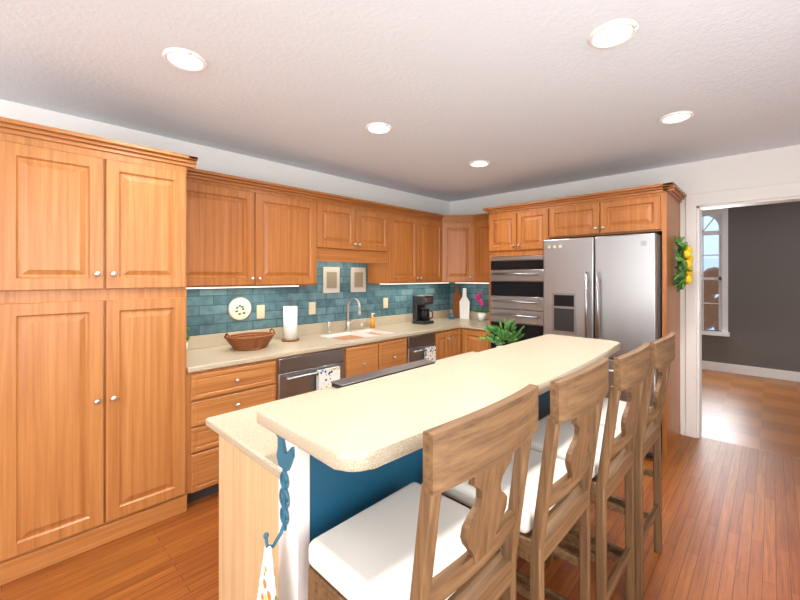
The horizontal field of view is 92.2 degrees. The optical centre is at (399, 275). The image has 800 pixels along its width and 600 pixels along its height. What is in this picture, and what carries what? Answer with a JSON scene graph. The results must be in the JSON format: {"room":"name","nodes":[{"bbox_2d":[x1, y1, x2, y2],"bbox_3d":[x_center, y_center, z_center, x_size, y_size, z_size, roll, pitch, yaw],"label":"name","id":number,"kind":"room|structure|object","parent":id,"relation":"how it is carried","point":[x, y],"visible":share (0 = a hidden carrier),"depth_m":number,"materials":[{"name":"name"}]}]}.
{"room":"kitchen","nodes":[
{"label":"kitchen","id":0,"kind":"room"},
{"bbox_2d":[0,99,449,214],"bbox_3d":[-1.574,0.210,3.084,0.150,2.460,6.650,0,0,44],"label":"wall","id":1,"kind":"structure","parent":0,"point":[226,162],"depth_m":3.20,"materials":[{"name":"white paint"}]},
{"bbox_2d":[228,297,251,320],"bbox_3d":[-1.326,0.275,3.199,0.016,0.200,0.200,0,0,44],"label":"plate","id":2,"kind":"object","parent":1,"relation":"attached to","point":[239,308],"visible":1,"depth_m":3.19,"materials":[{"name":"beige ceramic"}]},
{"bbox_2d":[257,305,264,318],"bbox_3d":[-1.206,0.310,3.334,0.006,0.116,0.072,0,0,44],"label":"electrical outlet plate","id":3,"kind":"object","parent":1,"relation":"attached to","point":[260,311],"visible":1,"depth_m":3.33,"materials":[{"name":"beige plastic"}]},
{"bbox_2d":[309,302,315,313],"bbox_3d":[-0.845,0.310,3.708,0.006,0.116,0.072,0,0,44],"label":"electrical outlet plate","id":4,"kind":"object","parent":1,"relation":"attached to","point":[312,307],"visible":1,"depth_m":3.71,"materials":[{"name":"beige plastic"}]},
{"bbox_2d":[323,267,339,292],"bbox_3d":[-0.688,0.040,3.862,0.017,0.260,0.200,0,0,44],"label":"picture frame","id":5,"kind":"object","parent":1,"relation":"attached to","point":[331,279],"visible":1,"depth_m":3.85,"materials":[{"name":"grey wood"}]},
{"bbox_2d":[351,267,365,291],"bbox_3d":[-0.445,0.040,4.114,0.017,0.260,0.200,0,0,44],"label":"picture frame","id":6,"kind":"object","parent":1,"relation":"attached to","point":[358,279],"visible":1,"depth_m":4.11,"materials":[{"name":"grey wood"}]},
{"bbox_2d":[383,298,387,307],"bbox_3d":[-0.164,0.310,4.413,0.006,0.116,0.072,0,0,44],"label":"electrical outlet plate","id":7,"kind":"object","parent":1,"relation":"attached to","point":[385,302],"visible":1,"depth_m":4.41,"materials":[{"name":"beige plastic"}]},
{"bbox_2d":[0,369,799,599],"bbox_3d":[1.822,1.490,1.959,6.700,0.100,10.150,0,0,44],"label":"floor","id":8,"kind":"structure","parent":0,"point":[730,521],"depth_m":2.13,"materials":[{"name":"brown wood"}]},
{"bbox_2d":[0,116,686,585],"bbox_3d":[0.138,0.355,2.839,2.646,2.170,4.316,0,0,44],"label":"fitted kitchen","id":9,"kind":"object","parent":8,"relation":"on","point":[122,266],"visible":0.83,"depth_m":2.48,"materials":[{"name":"brown wood"}]},
{"bbox_2d":[186,327,189,351],"bbox_3d":[-1.591,0.455,2.815,0.099,0.207,0.099,0,0,44],"label":"herb sprig","id":10,"kind":"object","parent":9,"relation":"on","point":[187,330],"visible":0.25,"depth_m":2.81,"materials":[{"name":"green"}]},
{"bbox_2d":[224,328,275,350],"bbox_3d":[-1.155,0.490,2.978,0.282,0.138,0.376,0,0,44],"label":"wicker basket","id":11,"kind":"object","parent":9,"relation":"on","point":[249,341],"visible":1,"depth_m":2.89,"materials":[{"name":"brown wicker"}]},
{"bbox_2d":[281,298,298,341],"bbox_3d":[-0.949,0.376,3.336,0.150,0.367,0.150,0,0,44],"label":"paper towel holder","id":12,"kind":"object","parent":9,"relation":"on","point":[290,323],"visible":1,"depth_m":3.29,"materials":[{"name":"paper"}]},
{"bbox_2d":[327,322,330,332],"bbox_3d":[-0.699,0.504,3.775,0.039,0.110,0.040,0,0,44],"label":"sprayer","id":13,"kind":"object","parent":9,"relation":"on","point":[328,327],"visible":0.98,"depth_m":3.76,"materials":[{"name":"silver metal"}]},
{"bbox_2d":[158,309,516,372],"bbox_3d":[-0.175,0.611,3.705,0.993,0.302,3.504,0,0,44],"label":"countertop","id":14,"kind":"structure","parent":9,"relation":"on","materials":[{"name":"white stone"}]},
{"bbox_2d":[345,298,360,330],"bbox_3d":[-0.455,0.389,3.908,0.222,0.340,0.106,0,0,44],"label":"faucet","id":15,"kind":"object","parent":9,"relation":"on","point":[348,323],"visible":1,"depth_m":3.93,"materials":[{"name":"silver metal"}]},
{"bbox_2d":[370,313,374,327],"bbox_3d":[-0.297,0.479,4.152,0.055,0.160,0.052,0,0,44],"label":"soap bottle","id":16,"kind":"object","parent":9,"relation":"on","point":[372,321],"visible":1,"depth_m":4.13,"materials":[{"name":"orange plastic"}]},
{"bbox_2d":[412,295,433,324],"bbox_3d":[0.282,0.392,4.523,0.222,0.335,0.180,0,0,44],"label":"coffee maker","id":17,"kind":"object","parent":9,"relation":"on","point":[421,314],"visible":1,"depth_m":4.48,"materials":[{"name":"black plastic"}]},
{"bbox_2d":[453,285,469,318],"bbox_3d":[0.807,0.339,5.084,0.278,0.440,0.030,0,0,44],"label":"decorative bottles","id":18,"kind":"object","parent":9,"relation":"on","point":[461,306],"visible":0.96,"depth_m":5.07,"materials":[{"name":"white ceramic"}]},
{"bbox_2d":[474,292,488,320],"bbox_3d":[1.031,0.379,4.798,0.174,0.361,0.167,0,0,44],"label":"orchid pot","id":19,"kind":"object","parent":9,"relation":"on","point":[481,315],"visible":1,"depth_m":4.77,"materials":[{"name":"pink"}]},
{"bbox_2d":[490,255,567,360],"bbox_3d":[1.361,0.307,4.101,0.588,1.021,0.622,0,0,44],"label":"wall oven","id":20,"kind":"object","parent":9,"relation":"in","point":[516,281],"depth_m":3.90,"materials":[{"name":"silver metal"}]},
{"bbox_2d":[543,232,674,458],"bbox_3d":[1.892,0.552,3.517,0.885,1.775,0.852,0,0,44],"label":"refrigerator","id":21,"kind":"object","parent":9,"relation":"in","point":[611,286],"depth_m":3.18,"materials":[{"name":"silver metal"}]},
{"bbox_2d":[673,236,693,291],"bbox_3d":[2.372,-0.102,3.223,0.124,0.476,0.312,0,0,44],"label":"swag","id":22,"kind":"object","parent":9,"relation":"hanging from","point":[684,259],"visible":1,"depth_m":3.18,"materials":[{"name":"green plant"}]},
{"bbox_2d":[206,341,549,599],"bbox_3d":[0.106,0.929,1.906,0.716,1.022,1.918,0,0,44],"label":"kitchen island","id":23,"kind":"object","parent":8,"relation":"on","point":[298,474],"depth_m":1.25,"materials":[{"name":"brown wood"}]},
{"bbox_2d":[254,334,619,489],"bbox_3d":[0.451,0.399,1.650,0.475,0.038,2.000,0,0,44],"label":"island countertop","id":24,"kind":"structure","parent":23,"relation":"on","point":[363,432],"depth_m":1.20,"materials":[{"name":"beige stone"}]},
{"bbox_2d":[479,318,524,346],"bbox_3d":[0.686,0.419,2.563,0.342,0.280,0.307,0,0,44],"label":"potted plant","id":25,"kind":"object","parent":23,"relation":"on","point":[504,334],"visible":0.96,"depth_m":2.52,"materials":[{"name":"green plant"}]},
{"bbox_2d":[308,384,537,599],"bbox_3d":[0.060,0.862,1.006,0.469,1.158,0.440,0,0,44],"label":"bar stool","id":26,"kind":"object","parent":8,"relation":"on","point":[426,539],"visible":1,"depth_m":0.90,"materials":[{"name":"brown wood"}]},
{"bbox_2d":[442,357,608,599],"bbox_3d":[0.429,0.862,1.345,0.469,1.158,0.440,0,0,44],"label":"bar stool","id":27,"kind":"object","parent":8,"relation":"on","point":[556,504],"visible":0.67,"depth_m":1.18,"materials":[{"name":"brown wood"}]},
{"bbox_2d":[516,342,649,599],"bbox_3d":[0.771,0.862,1.649,0.469,1.158,0.440,0,0,44],"label":"bar stool","id":28,"kind":"object","parent":8,"relation":"on","point":[614,462],"visible":0.67,"depth_m":1.49,"materials":[{"name":"brown wood"}]},
{"bbox_2d":[554,332,674,599],"bbox_3d":[1.104,0.862,1.964,0.469,1.158,0.440,0,0,44],"label":"bar stool","id":29,"kind":"object","parent":8,"relation":"on","point":[662,357],"visible":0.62,"depth_m":1.77,"materials":[{"name":"brown wood"}]},
{"bbox_2d":[0,0,799,201],"bbox_3d":[1.822,-1.080,1.959,6.700,0.120,10.150,0,0,44],"label":"ceiling","id":30,"kind":"structure","parent":0,"point":[518,95],"depth_m":2.01,"materials":[{"name":"white paint"}]},
{"bbox_2d":[162,47,207,71],"bbox_3d":[-1.008,-1.014,1.807,0.188,0.021,0.188,0,0,44],"label":"recessed light","id":31,"kind":"object","parent":30,"relation":"in","point":[184,59],"visible":0.98,"depth_m":1.80,"materials":[{"name":"white"}]},
{"bbox_2d":[365,122,392,133],"bbox_3d":[-0.145,-1.014,2.643,0.188,0.021,0.188,0,0,44],"label":"recessed light","id":32,"kind":"object","parent":30,"relation":"in","point":[378,128],"visible":0.98,"depth_m":2.64,"materials":[{"name":"white"}]},
{"bbox_2d":[469,160,489,167],"bbox_3d":[0.717,-1.014,3.478,0.188,0.021,0.188,0,0,44],"label":"recessed light","id":33,"kind":"object","parent":30,"relation":"in","point":[479,163],"visible":1,"depth_m":3.46,"materials":[{"name":"white"}]},
{"bbox_2d":[588,18,638,48],"bbox_3d":[0.891,-1.014,1.614,0.188,0.021,0.188,0,0,44],"label":"recessed light","id":34,"kind":"object","parent":30,"relation":"in","point":[613,33],"visible":1,"depth_m":1.60,"materials":[{"name":"white"}]},
{"bbox_2d":[659,111,694,124],"bbox_3d":[1.767,-1.014,2.464,0.188,0.021,0.188,0,0,44],"label":"recessed light","id":35,"kind":"object","parent":30,"relation":"in","point":[676,117],"visible":1,"depth_m":2.45,"materials":[{"name":"white"}]},
{"bbox_2d":[450,144,799,433],"bbox_3d":[2.338,0.210,3.824,4.450,2.460,0.150,0,0,44],"label":"wall","id":36,"kind":"structure","parent":0,"point":[781,165],"depth_m":3.49,"materials":[{"name":"white paint"}]},
{"bbox_2d":[685,182,799,437],"bbox_3d":[3.151,0.355,3.046,1.420,2.170,0.198,0,0,44],"label":"trim","id":37,"kind":"structure","parent":36,"relation":"attached to","point":[696,204],"depth_m":3.42,"materials":[{"name":"white wood"}]},
{"bbox_2d":[702,201,799,371],"bbox_3d":[5.279,0.210,5.502,6.650,2.460,0.150,0,0,44],"label":"wall","id":38,"kind":"structure","parent":0,"point":[764,285],"depth_m":5.50,"materials":[{"name":"grey paint"}]},
{"bbox_2d":[702,208,729,336],"bbox_3d":[4.687,-0.055,5.962,0.640,1.910,0.110,0,0,44],"label":"dining window","id":39,"kind":"structure","parent":38,"relation":"in","point":[720,216],"depth_m":5.82,"materials":[{"name":"white wood"}]},
{"bbox_2d":[702,361,799,381],"bbox_3d":[6.192,1.375,4.505,5.350,0.130,0.016,0,0,44],"label":"baseboard","id":40,"kind":"structure","parent":38,"relation":"attached to","point":[757,371],"depth_m":5.56,"materials":[{"name":"white wood"}]},
{"label":"outside","id":41,"kind":"structure","parent":0,"visible":0},
{"bbox_2d":[704,216,718,329],"bbox_3d":[5.383,-0.310,6.683,3.460,4.500,0.612,0,0,44],"label":"sky","id":42,"kind":"structure","parent":41,"point":[711,287],"depth_m":6.63,"materials":[{"name":"blue"}]}
]}

